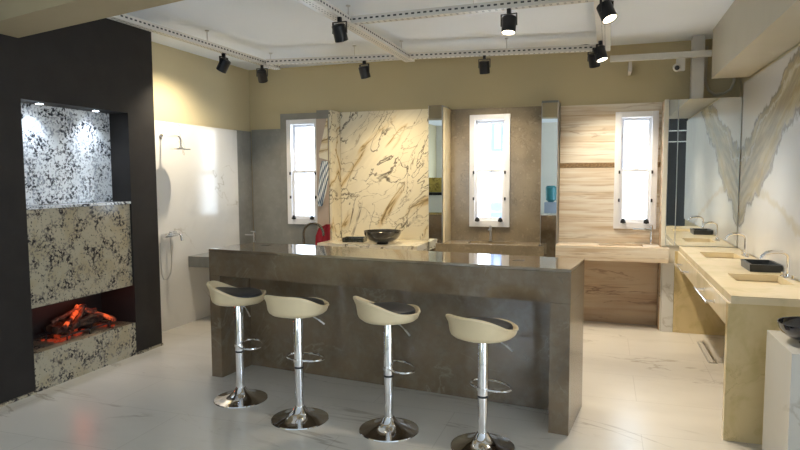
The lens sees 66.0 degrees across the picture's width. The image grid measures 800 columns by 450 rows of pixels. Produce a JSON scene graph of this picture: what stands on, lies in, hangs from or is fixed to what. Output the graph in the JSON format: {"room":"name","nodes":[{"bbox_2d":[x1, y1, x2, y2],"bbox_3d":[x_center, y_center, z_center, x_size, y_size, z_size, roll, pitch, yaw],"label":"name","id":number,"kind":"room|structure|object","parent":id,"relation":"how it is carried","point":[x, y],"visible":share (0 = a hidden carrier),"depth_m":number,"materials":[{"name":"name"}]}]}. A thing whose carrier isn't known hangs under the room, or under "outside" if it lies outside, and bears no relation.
{"room":"store","nodes":[
{"label":"store","id":0,"kind":"room"},
{"bbox_2d":[43,41,249,204],"bbox_3d":[-3.678,-0.143,3.429,0.200,3.030,10.200,1,5,18],"label":"wall","id":1,"kind":"structure","parent":0,"point":[188,88],"depth_m":7.10,"materials":[{"name":"paint"}]},
{"bbox_2d":[154,120,239,331],"bbox_3d":[-2.352,-0.015,6.961,0.028,2.215,1.860,1,5,18],"label":"wall","id":2,"kind":"structure","parent":1,"relation":"attached to","point":[197,187],"depth_m":6.94,"materials":[{"name":"tile"}]},
{"bbox_2d":[160,231,182,279],"bbox_3d":[-2.381,0.320,6.508,0.211,0.517,0.226,1,5,18],"label":"shower mixer","id":3,"kind":"object","parent":2,"relation":"attached to","point":[170,234],"visible":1,"depth_m":6.48,"materials":[{"name":"silver metal"}]},
{"bbox_2d":[159,134,190,149],"bbox_3d":[-2.329,-0.862,6.379,0.346,0.171,0.210,1,5,18],"label":"shower","id":4,"kind":"object","parent":2,"relation":"attached to","point":[161,136],"visible":1,"depth_m":6.35,"materials":[{"name":"silver metal"}]},
{"bbox_2d":[237,130,252,243],"bbox_3d":[-2.032,-0.105,8.033,0.030,2.225,0.375,1,5,18],"label":"stone slab","id":5,"kind":"object","parent":1,"relation":"attached to","point":[243,137],"visible":0.54,"depth_m":8.02,"materials":[{"name":"grey stone"}]},
{"bbox_2d":[316,110,329,221],"bbox_3d":[-0.889,-0.192,7.724,0.160,2.435,0.310,1,5,18],"label":"wall pier","id":6,"kind":"object","parent":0,"point":[320,114],"visible":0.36,"depth_m":7.49,"materials":[{"name":"grey stone"}]},
{"bbox_2d":[316,119,329,227],"bbox_3d":[-0.941,-0.127,7.572,0.156,2.330,0.016,1,5,18],"label":"panel","id":7,"kind":"object","parent":6,"relation":"attached to","point":[322,211],"visible":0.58,"depth_m":7.53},
{"bbox_2d":[317,161,327,205],"bbox_3d":[-0.943,-0.504,7.510,0.150,0.550,0.032,1,5,18],"label":"striped towel","id":8,"kind":"object","parent":7,"relation":"hanging from","point":[323,175],"visible":1,"depth_m":7.50,"materials":[{"name":"fabric"}]},
{"bbox_2d":[315,224,329,244],"bbox_3d":[-0.949,0.164,7.565,0.200,0.350,0.032,1,5,18],"label":"towel","id":9,"kind":"object","parent":7,"relation":"hanging from","point":[319,238],"visible":0.64,"depth_m":7.55,"materials":[{"name":"fabric"}]},
{"bbox_2d":[319,119,327,159],"bbox_3d":[-0.931,-1.040,7.475,0.113,0.505,0.020,1,5,18],"label":"marble offcut","id":10,"kind":"object","parent":7,"relation":"attached to","point":[323,153],"visible":1,"depth_m":7.46,"materials":[{"name":"beige stone"}]},
{"bbox_2d":[328,110,341,239],"bbox_3d":[-0.798,-0.190,7.689,0.028,2.435,0.310,1,5,18],"label":"marble slab","id":11,"kind":"object","parent":6,"relation":"attached to","point":[334,116],"visible":0.58,"depth_m":7.61,"materials":[{"name":"beige stone"}]},
{"bbox_2d":[0,315,761,449],"bbox_3d":[0.431,1.502,2.195,8.900,0.100,10.600,1,5,18],"label":"floor","id":12,"kind":"structure","parent":0,"point":[645,387],"depth_m":4.35,"materials":[{"name":"tile"}]},
{"bbox_2d":[0,18,162,406],"bbox_3d":[-2.916,-0.233,4.737,0.420,3.000,2.570,1,5,18],"label":"fireplace","id":13,"kind":"object","parent":12,"relation":"on","point":[77,127],"visible":0.99,"depth_m":5.09,"materials":[{"name":"black stone"}]},
{"bbox_2d":[38,303,116,342],"bbox_3d":[-2.759,0.801,5.283,0.291,0.251,0.614,1,5,18],"label":"fire","id":14,"kind":"object","parent":13,"relation":"on","point":[80,315],"visible":1,"depth_m":5.20,"materials":[{"name":"orange wood"}]},
{"bbox_2d":[26,201,130,209],"bbox_3d":[-2.714,-0.166,5.109,0.236,0.021,1.070,1,5,18],"label":"niche shelf","id":15,"kind":"object","parent":13,"relation":"attached to","point":[48,205],"depth_m":5.08,"materials":[{"name":"white stone"}]},
{"bbox_2d":[207,281,267,408],"bbox_3d":[-1.179,0.844,4.494,0.416,0.872,0.396,-1,5,-14],"label":"bar stool","id":16,"kind":"object","parent":12,"relation":"on","point":[221,294],"visible":1,"depth_m":4.45,"materials":[{"name":"silver metal"}]},
{"bbox_2d":[216,287,261,297],"bbox_3d":[-1.176,0.491,4.468,0.343,0.066,0.335,-1,5,-14],"label":"cushion","id":17,"kind":"object","parent":16,"relation":"on","point":[245,292],"depth_m":4.38,"materials":[{"name":"black leather"}]},
{"bbox_2d":[264,295,328,430],"bbox_3d":[-0.679,0.872,4.107,0.396,0.872,0.416,2,5,24],"label":"bar stool","id":18,"kind":"object","parent":12,"relation":"on","point":[300,417],"visible":1,"depth_m":4.07,"materials":[{"name":"silver metal"}]},
{"bbox_2d":[296,297,323,304],"bbox_3d":[-0.678,0.519,4.085,0.335,0.066,0.343,2,5,24],"label":"cushion","id":19,"kind":"object","parent":18,"relation":"on","point":[311,300],"depth_m":4.06,"materials":[{"name":"black leather"}]},
{"bbox_2d":[317,237,428,250],"bbox_3d":[-0.275,0.245,7.301,1.210,0.102,0.710,1,5,18],"label":"countertop","id":20,"kind":"structure","parent":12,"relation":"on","point":[401,244],"depth_m":7.05,"materials":[{"name":"beige stone"}]},
{"bbox_2d":[342,236,366,242],"bbox_3d":[-0.534,0.171,7.291,0.260,0.050,0.200,1,5,10],"label":"square dish","id":21,"kind":"object","parent":20,"relation":"on","point":[347,238],"visible":0.93,"depth_m":7.20,"materials":[{"name":"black stone"}]},
{"bbox_2d":[364,229,400,243],"bbox_3d":[-0.200,0.137,7.072,0.430,0.148,0.430,1,5,18],"label":"bowl","id":22,"kind":"object","parent":20,"relation":"on","point":[380,236],"visible":1,"depth_m":6.93,"materials":[{"name":"grey ceramic"}]},
{"bbox_2d":[353,296,420,442],"bbox_3d":[-0.081,0.883,3.924,0.416,0.872,0.396,-2,5,-24],"label":"bar stool","id":23,"kind":"object","parent":12,"relation":"on","point":[389,428],"visible":1,"depth_m":3.88,"materials":[{"name":"silver metal"}]},
{"bbox_2d":[371,302,415,314],"bbox_3d":[-0.078,0.530,3.898,0.343,0.066,0.335,-2,5,-24],"label":"cushion","id":24,"kind":"object","parent":23,"relation":"on","point":[395,307],"depth_m":3.82,"materials":[{"name":"black leather"}]},
{"bbox_2d":[209,242,584,435],"bbox_3d":[-0.131,0.735,4.666,2.860,1.052,0.550,2,5,25],"label":"kitchen island","id":25,"kind":"object","parent":12,"relation":"on","point":[543,296],"depth_m":4.54,"materials":[{"name":"stone"}]},
{"bbox_2d":[445,314,518,449],"bbox_3d":[0.488,0.923,3.669,0.396,0.827,0.416,4,6,44],"label":"bar stool","id":26,"kind":"object","parent":12,"relation":"on","point":[483,331],"visible":1,"depth_m":3.64,"materials":[{"name":"silver metal"}]},
{"bbox_2d":[471,317,512,329],"bbox_3d":[0.490,0.592,3.647,0.335,0.066,0.343,4,6,44],"label":"cushion","id":27,"kind":"object","parent":26,"relation":"on","point":[498,323],"depth_m":3.58,"materials":[{"name":"black leather"}]},
{"bbox_2d":[436,240,543,256],"bbox_3d":[1.044,0.260,7.003,1.200,0.117,0.448,1,5,18],"label":"countertop","id":28,"kind":"structure","parent":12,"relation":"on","point":[520,248],"depth_m":6.82,"materials":[{"name":"brown stone"}]},
{"bbox_2d":[488,225,491,240],"bbox_3d":[1.036,0.100,7.114,0.045,0.184,0.142,1,5,18],"label":"tap","id":29,"kind":"object","parent":28,"relation":"on","point":[490,226],"visible":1,"depth_m":7.15,"materials":[{"name":"metal"}]},
{"bbox_2d":[697,342,715,363],"bbox_3d":[2.817,1.168,5.677,0.058,0.003,0.720,1,5,18],"label":"floor drain","id":30,"kind":"object","parent":12,"relation":"on","point":[702,345],"visible":1,"depth_m":5.65,"materials":[{"name":"metal"}]},
{"bbox_2d":[674,246,799,444],"bbox_3d":[2.641,0.774,4.971,0.612,0.900,2.763,1,5,18],"label":"countertop","id":31,"kind":"structure","parent":12,"relation":"on","point":[749,304],"depth_m":3.74,"materials":[{"name":"beige stone"}]},
{"bbox_2d":[725,232,748,257],"bbox_3d":[3.015,0.172,5.522,0.192,0.212,0.206,1,5,18],"label":"tap","id":32,"kind":"object","parent":31,"relation":"on","point":[744,253],"visible":1,"depth_m":5.50,"materials":[{"name":"silver metal"}]},
{"bbox_2d":[741,259,782,272],"bbox_3d":[2.774,0.312,4.741,0.217,0.055,0.330,1,5,18],"label":"square dish","id":33,"kind":"object","parent":31,"relation":"on","point":[752,265],"visible":0.97,"depth_m":4.62,"materials":[{"name":"stone"}]},
{"bbox_2d":[760,250,795,280],"bbox_3d":[2.642,0.273,4.332,0.217,0.198,0.206,1,5,10],"label":"tap","id":34,"kind":"object","parent":31,"relation":"on","point":[787,275],"visible":1,"depth_m":4.31,"materials":[{"name":"silver metal"}]},
{"bbox_2d":[762,330,799,449],"bbox_3d":[2.202,0.990,3.268,0.370,0.737,0.500,1,5,18],"label":"marble pedestal","id":35,"kind":"object","parent":12,"relation":"on","point":[781,414],"visible":1,"depth_m":3.24,"materials":[{"name":"stone"}]},
{"bbox_2d":[777,316,799,342],"bbox_3d":[2.168,0.569,3.235,0.330,0.108,0.330,1,5,18],"label":"bowl","id":36,"kind":"object","parent":35,"relation":"on","point":[789,326],"visible":1,"depth_m":3.25,"materials":[{"name":"black ceramic"}]},
{"bbox_3d":[-1.097,0.722,7.633,0.080,0.628,0.650,1,5,18],"label":"support","id":37,"kind":"object","parent":12,"relation":"on","visible":0},
{"bbox_2d":[188,252,208,267],"bbox_3d":[-1.650,0.366,7.397,1.038,0.120,1.410,1,5,18],"label":"countertop","id":38,"kind":"structure","parent":37,"relation":"on","point":[199,260],"depth_m":6.86,"materials":[{"name":"grey stone"}]},
{"bbox_2d":[245,231,255,241],"bbox_3d":[-1.881,0.176,7.771,0.152,0.204,0.045,1,5,18],"label":"tap","id":39,"kind":"object","parent":38,"relation":"on","point":[254,232],"visible":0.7,"depth_m":7.74,"materials":[{"name":"silver metal"}]},
{"bbox_2d":[302,222,324,244],"bbox_3d":[-1.035,0.136,7.328,0.303,0.344,0.059,1,5,18],"label":"tap","id":40,"kind":"object","parent":38,"relation":"on","point":[310,223],"visible":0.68,"depth_m":7.32,"materials":[{"name":"silver metal"}]},
{"bbox_2d":[126,0,734,69],"bbox_3d":[0.415,-1.618,1.953,8.900,0.100,10.600,1,5,18],"label":"ceiling","id":41,"kind":"structure","parent":0,"point":[257,28],"depth_m":5.79,"materials":[{"name":"paint"}]},
{"bbox_2d":[0,0,182,37],"bbox_3d":[0.442,-1.401,2.319,8.562,0.390,0.322,2,5,31],"label":"ceiling beam","id":42,"kind":"structure","parent":41,"relation":"attached to","point":[18,18],"depth_m":3.84,"materials":[{"name":"paint"}]},
{"bbox_2d":[108,14,280,69],"bbox_3d":[-2.107,-1.724,5.185,0.079,0.166,4.151,1,5,19],"label":"rail","id":43,"kind":"object","parent":41,"relation":"hanging from","point":[127,19],"visible":0.84,"depth_m":5.61,"materials":[{"name":"white metal"}]},
{"bbox_2d":[216,53,230,73],"bbox_3d":[-1.772,-1.621,6.187,0.153,0.199,0.124,1,5,21],"label":"spotlight","id":44,"kind":"object","parent":43,"relation":"attached to","point":[223,65],"visible":1,"depth_m":6.15,"materials":[{"name":"black metal"}]},
{"bbox_2d":[256,65,267,82],"bbox_3d":[-1.529,-1.673,6.845,0.124,0.199,0.153,0,4,3],"label":"spotlight","id":45,"kind":"object","parent":43,"relation":"attached to","point":[262,75],"visible":1,"depth_m":6.82,"materials":[{"name":"black metal"}]},
{"bbox_2d":[266,45,399,64],"bbox_3d":[-0.739,-1.846,6.673,1.492,0.166,0.078,1,5,11],"label":"rail","id":46,"kind":"object","parent":41,"relation":"hanging from","point":[374,57],"visible":0.99,"depth_m":6.64,"materials":[{"name":"white metal"}]},
{"bbox_2d":[358,60,370,78],"bbox_3d":[-0.381,-1.663,6.617,0.124,0.196,0.143,3,5,35],"label":"spotlight","id":47,"kind":"object","parent":46,"relation":"attached to","point":[364,72],"visible":1,"depth_m":6.58,"materials":[{"name":"black metal"}]},
{"bbox_2d":[297,0,414,61],"bbox_3d":[-0.552,-1.694,4.698,0.107,0.166,4.200,1,5,18],"label":"rail","id":48,"kind":"object","parent":41,"relation":"hanging from","point":[323,7],"visible":0.92,"depth_m":5.25,"materials":[{"name":"white metal"}]},
{"bbox_2d":[332,17,347,42],"bbox_3d":[-0.469,-1.521,4.814,0.124,0.198,0.148,2,5,23],"label":"spotlight","id":49,"kind":"object","parent":48,"relation":"attached to","point":[339,30],"visible":1,"depth_m":4.78,"materials":[{"name":"black metal"}]},
{"bbox_2d":[351,0,593,24],"bbox_3d":[0.497,-1.699,4.698,1.871,0.166,0.077,1,5,20],"label":"rail","id":50,"kind":"object","parent":41,"relation":"hanging from","point":[503,5],"visible":1,"depth_m":4.69,"materials":[{"name":"white metal"}]},
{"bbox_2d":[501,8,516,35],"bbox_3d":[0.812,-1.515,4.596,0.124,0.190,0.127,2,5,27],"label":"spotlight","id":51,"kind":"object","parent":50,"relation":"attached to","point":[508,21],"visible":1,"depth_m":4.56,"materials":[{"name":"black metal"}]},
{"bbox_2d":[410,38,595,58],"bbox_3d":[1.035,-1.827,6.321,1.884,0.166,0.077,1,5,11],"label":"rail","id":52,"kind":"object","parent":41,"relation":"hanging from","point":[574,48],"visible":0.98,"depth_m":6.29,"materials":[{"name":"white metal"}]},
{"bbox_2d":[478,55,490,73],"bbox_3d":[0.873,-1.650,6.365,0.124,0.195,0.138,1,5,18],"label":"spotlight","id":53,"kind":"object","parent":52,"relation":"attached to","point":[484,67],"visible":1,"depth_m":6.34,"materials":[{"name":"black metal"}]},
{"bbox_2d":[594,0,610,50],"bbox_3d":[1.357,-1.659,4.131,0.122,0.166,4.320,1,5,19],"label":"rail","id":54,"kind":"object","parent":41,"relation":"hanging from","point":[603,32],"visible":0.61,"depth_m":5.29,"materials":[{"name":"white metal"}]},
{"bbox_2d":[587,47,600,67],"bbox_3d":[1.893,-1.626,6.008,0.124,0.197,0.146,3,5,36],"label":"spotlight","id":55,"kind":"object","parent":54,"relation":"hanging from","point":[591,59],"visible":0.74,"depth_m":5.98,"materials":[{"name":"black metal"}]},
{"bbox_2d":[593,41,607,62],"bbox_3d":[1.855,-1.603,5.701,0.124,0.195,0.139,-4,6,-40],"label":"spotlight","id":56,"kind":"object","parent":54,"relation":"attached to","point":[599,51],"visible":1,"depth_m":5.66,"materials":[{"name":"black metal"}]},
{"bbox_2d":[596,0,617,24],"bbox_3d":[1.425,-1.486,4.246,0.124,0.198,0.149,-3,5,-32],"label":"spotlight","id":57,"kind":"object","parent":54,"relation":"attached to","point":[606,11],"visible":1,"depth_m":4.21,"materials":[{"name":"black metal"}]},
{"bbox_2d":[249,39,739,313],"bbox_3d":[0.688,-0.475,7.426,5.970,3.030,0.160,1,5,18],"label":"wall","id":58,"kind":"structure","parent":0,"point":[527,80],"depth_m":7.17,"materials":[{"name":"paint"}]},
{"bbox_2d":[251,129,282,243],"bbox_3d":[-1.744,-0.129,8.155,0.430,2.250,0.030,1,5,18],"label":"stone slab","id":59,"kind":"object","parent":58,"relation":"attached to","point":[266,143],"visible":0.64,"depth_m":8.11,"materials":[{"name":"grey stone"}]},
{"bbox_2d":[280,113,317,244],"bbox_3d":[-1.234,-0.213,7.979,0.645,2.440,0.030,1,5,18],"label":"stone slab","id":60,"kind":"object","parent":58,"relation":"attached to","point":[291,233],"visible":0.38,"depth_m":8.01,"materials":[{"name":"grey stone"}]},
{"bbox_2d":[286,119,317,223],"bbox_3d":[-1.222,-0.683,7.960,0.460,1.340,0.198,1,5,18],"label":"window","id":61,"kind":"structure","parent":58,"relation":"in","point":[291,125],"depth_m":7.96,"materials":[{"name":"white plastic"}]},
{"bbox_2d":[340,109,428,239],"bbox_3d":[-0.159,-0.186,7.625,1.220,2.430,0.030,1,5,18],"label":"marble slab","id":62,"kind":"object","parent":58,"relation":"attached to","point":[385,167],"visible":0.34,"depth_m":7.58,"materials":[{"name":"beige stone"}]},
{"bbox_2d":[431,105,448,242],"bbox_3d":[0.461,-0.164,7.278,0.165,2.435,0.310,1,5,18],"label":"wall pier","id":63,"kind":"object","parent":58,"relation":"attached to","point":[431,105],"visible":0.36,"depth_m":7.07,"materials":[{"name":"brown stone"}]},
{"bbox_2d":[428,105,441,250],"bbox_3d":[0.409,-0.149,7.122,0.161,2.430,0.013,1,5,18],"label":"wall mirror","id":64,"kind":"object","parent":63,"relation":"attached to","point":[434,112],"visible":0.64,"depth_m":7.08,"materials":[{"name":"clear glass"}]},
{"bbox_2d":[443,107,450,241],"bbox_3d":[0.552,-0.149,7.244,0.024,2.410,0.310,1,5,18],"label":"partition panel","id":65,"kind":"object","parent":63,"relation":"attached to","point":[446,112],"visible":0.58,"depth_m":7.16,"materials":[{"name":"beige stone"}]},
{"bbox_2d":[469,114,510,226],"bbox_3d":[1.056,-0.631,7.208,0.470,1.300,0.198,1,5,18],"label":"window","id":66,"kind":"structure","parent":58,"relation":"in","point":[475,120],"depth_m":7.17,"materials":[{"name":"white plastic"}]},
{"bbox_2d":[451,106,541,241],"bbox_3d":[1.118,-0.149,7.204,1.070,2.410,0.030,1,5,18],"label":"stone slab","id":67,"kind":"object","parent":58,"relation":"attached to","point":[526,122],"visible":0.59,"depth_m":7.10,"materials":[{"name":"brown stone"}]},
{"bbox_2d":[540,100,560,243],"bbox_3d":[1.671,-0.139,6.878,0.175,2.435,0.310,1,5,18],"label":"wall pier","id":68,"kind":"object","parent":58,"relation":"attached to","point":[548,101],"visible":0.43,"depth_m":6.77,"materials":[{"name":"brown stone"}]},
{"bbox_2d":[540,102,557,256],"bbox_3d":[1.620,-0.114,6.723,0.171,2.410,0.013,1,5,18],"label":"wall mirror","id":69,"kind":"object","parent":68,"relation":"attached to","point":[549,136],"visible":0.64,"depth_m":6.69,"materials":[{"name":"clear glass"}]},
{"bbox_2d":[560,163,614,167],"bbox_3d":[2.074,-0.662,6.843,0.580,0.052,0.035,1,5,18],"label":"mosaic strip","id":70,"kind":"object","parent":58,"relation":"attached to","point":[562,165],"visible":1,"depth_m":6.83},
{"bbox_2d":[559,167,659,243],"bbox_3d":[2.300,0.223,6.841,1.045,1.712,0.030,1,5,18],"label":"slab","id":71,"kind":"object","parent":58,"relation":"attached to","point":[586,195],"visible":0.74,"depth_m":6.85,"materials":[{"name":"beige wood"}]},
{"bbox_2d":[555,241,668,262],"bbox_3d":[2.259,0.287,6.619,1.115,0.150,0.415,1,5,18],"label":"countertop","id":72,"kind":"structure","parent":71,"relation":"attached to","point":[594,251],"depth_m":6.44,"materials":[{"name":"beige stone"}]},
{"bbox_2d":[633,224,652,244],"bbox_3d":[2.616,0.101,6.642,0.210,0.214,0.039,1,5,18],"label":"tap","id":73,"kind":"object","parent":72,"relation":"on","point":[651,226],"visible":1,"depth_m":6.61,"materials":[{"name":"silver metal"}]},
{"bbox_2d":[583,260,657,324],"bbox_3d":[2.291,0.715,6.848,1.043,0.730,0.033,1,5,18],"label":"panel","id":74,"kind":"object","parent":71,"relation":"attached to","point":[614,291],"visible":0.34,"depth_m":6.79,"materials":[{"name":"brown wood"}]},
{"bbox_2d":[560,102,661,162],"bbox_3d":[2.293,-1.001,6.746,1.045,0.632,0.030,1,5,18],"label":"slab","id":75,"kind":"object","parent":58,"relation":"attached to","point":[587,132],"visible":1,"depth_m":6.79,"materials":[{"name":"beige wood"}]},
{"bbox_2d":[628,61,631,75],"bbox_3d":[2.427,-1.651,6.513,0.030,0.098,0.300,1,5,18],"label":"bracket","id":76,"kind":"object","parent":58,"relation":"attached to","point":[630,63],"visible":1,"depth_m":6.37,"materials":[{"name":"white metal"}]},
{"bbox_2d":[610,50,711,61],"bbox_3d":[2.637,-1.713,6.258,0.956,0.060,0.051,1,5,16],"label":"rail","id":77,"kind":"object","parent":76,"relation":"attached to","point":[703,53],"visible":0.91,"depth_m":6.23,"materials":[{"name":"white metal"}]},
{"bbox_2d":[673,58,684,71],"bbox_3d":[2.809,-1.612,6.212,0.115,0.133,0.115,1,5,18],"label":"security camera","id":78,"kind":"object","parent":77,"relation":"attached to","point":[680,62],"visible":1,"depth_m":6.19,"materials":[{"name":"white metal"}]},
{"bbox_2d":[613,111,658,228],"bbox_3d":[2.563,-0.592,6.711,0.435,1.265,0.198,1,5,18],"label":"window","id":79,"kind":"structure","parent":58,"relation":"in","point":[652,117],"depth_m":6.67,"materials":[{"name":"white plastic"}]},
{"bbox_2d":[704,46,735,95],"bbox_3d":[3.284,-1.587,6.328,0.293,0.508,0.028,1,5,18],"label":"conduit pipe","id":80,"kind":"object","parent":58,"relation":"attached to","point":[706,48],"visible":0.85,"depth_m":6.35,"materials":[{"name":"paint"}]},
{"bbox_2d":[659,97,742,330],"bbox_3d":[3.105,-0.087,6.406,0.725,2.390,0.310,1,5,18],"label":"wall partition","id":81,"kind":"structure","parent":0,"point":[672,248],"depth_m":6.36,"materials":[{"name":"white paint"}]},
{"bbox_2d":[656,100,664,329],"bbox_3d":[2.753,-0.093,6.512,0.008,2.390,0.250,1,5,18],"label":"partition panel","id":82,"kind":"object","parent":81,"relation":"attached to","point":[663,103],"visible":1,"depth_m":6.48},
{"bbox_2d":[661,99,668,245],"bbox_3d":[2.717,-0.531,6.324,0.039,1.492,0.018,1,5,18],"label":"panel","id":83,"kind":"object","parent":81,"relation":"attached to","point":[666,113],"visible":1,"depth_m":6.32,"materials":[{"name":"white paint"}]},
{"bbox_2d":[660,263,673,331],"bbox_3d":[2.776,0.752,6.403,0.115,0.720,0.026,1,5,18],"label":"partition panel","id":84,"kind":"object","parent":81,"relation":"attached to","point":[667,288],"visible":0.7,"depth_m":6.39,"materials":[{"name":"stone"}]},
{"bbox_2d":[665,99,678,244],"bbox_3d":[2.781,-0.530,6.305,0.089,1.483,0.013,1,5,18],"label":"wall mirror","id":85,"kind":"object","parent":81,"relation":"attached to","point":[673,104],"visible":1,"depth_m":6.30,"materials":[{"name":"clear glass"}]},
{"bbox_2d":[689,35,704,98],"bbox_3d":[3.039,-1.598,6.303,0.115,0.640,0.120,1,5,18],"label":"trim","id":86,"kind":"structure","parent":81,"relation":"on","point":[697,42],"depth_m":6.25,"materials":[{"name":"white metal"}]},
{"bbox_2d":[672,251,724,335],"bbox_3d":[3.104,0.697,6.289,0.573,0.845,0.026,1,5,18],"label":"panel","id":87,"kind":"object","parent":81,"relation":"attached to","point":[691,314],"visible":0.48,"depth_m":6.33,"materials":[{"name":"stone"}]},
{"bbox_2d":[675,97,741,246],"bbox_3d":[3.095,-0.524,6.201,0.569,1.483,0.013,1,5,18],"label":"wall mirror","id":88,"kind":"object","parent":81,"relation":"attached to","point":[709,129],"visible":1,"depth_m":6.20,"materials":[{"name":"clear glass"}]},
{"bbox_2d":[711,0,799,78],"bbox_3d":[2.531,-1.498,3.949,0.330,0.470,4.210,1,5,18],"label":"wall","id":89,"kind":"structure","parent":0,"point":[751,34],"depth_m":4.64,"materials":[{"name":"paint"}]},
{"bbox_2d":[739,43,799,280],"bbox_3d":[2.834,-0.235,4.197,0.140,3.030,4.960,1,5,18],"label":"wall","id":90,"kind":"structure","parent":0,"point":[742,79],"depth_m":5.65,"materials":[{"name":"paint"}]},
{"bbox_2d":[738,46,799,280],"bbox_3d":[2.690,-0.418,4.019,0.026,1.615,4.360,1,5,18],"label":"slab","id":91,"kind":"object","parent":90,"relation":"attached to","point":[769,196],"visible":1,"depth_m":4.93,"materials":[{"name":"stone"}]},
{"label":"outside","id":92,"kind":"structure","parent":0,"visible":0},
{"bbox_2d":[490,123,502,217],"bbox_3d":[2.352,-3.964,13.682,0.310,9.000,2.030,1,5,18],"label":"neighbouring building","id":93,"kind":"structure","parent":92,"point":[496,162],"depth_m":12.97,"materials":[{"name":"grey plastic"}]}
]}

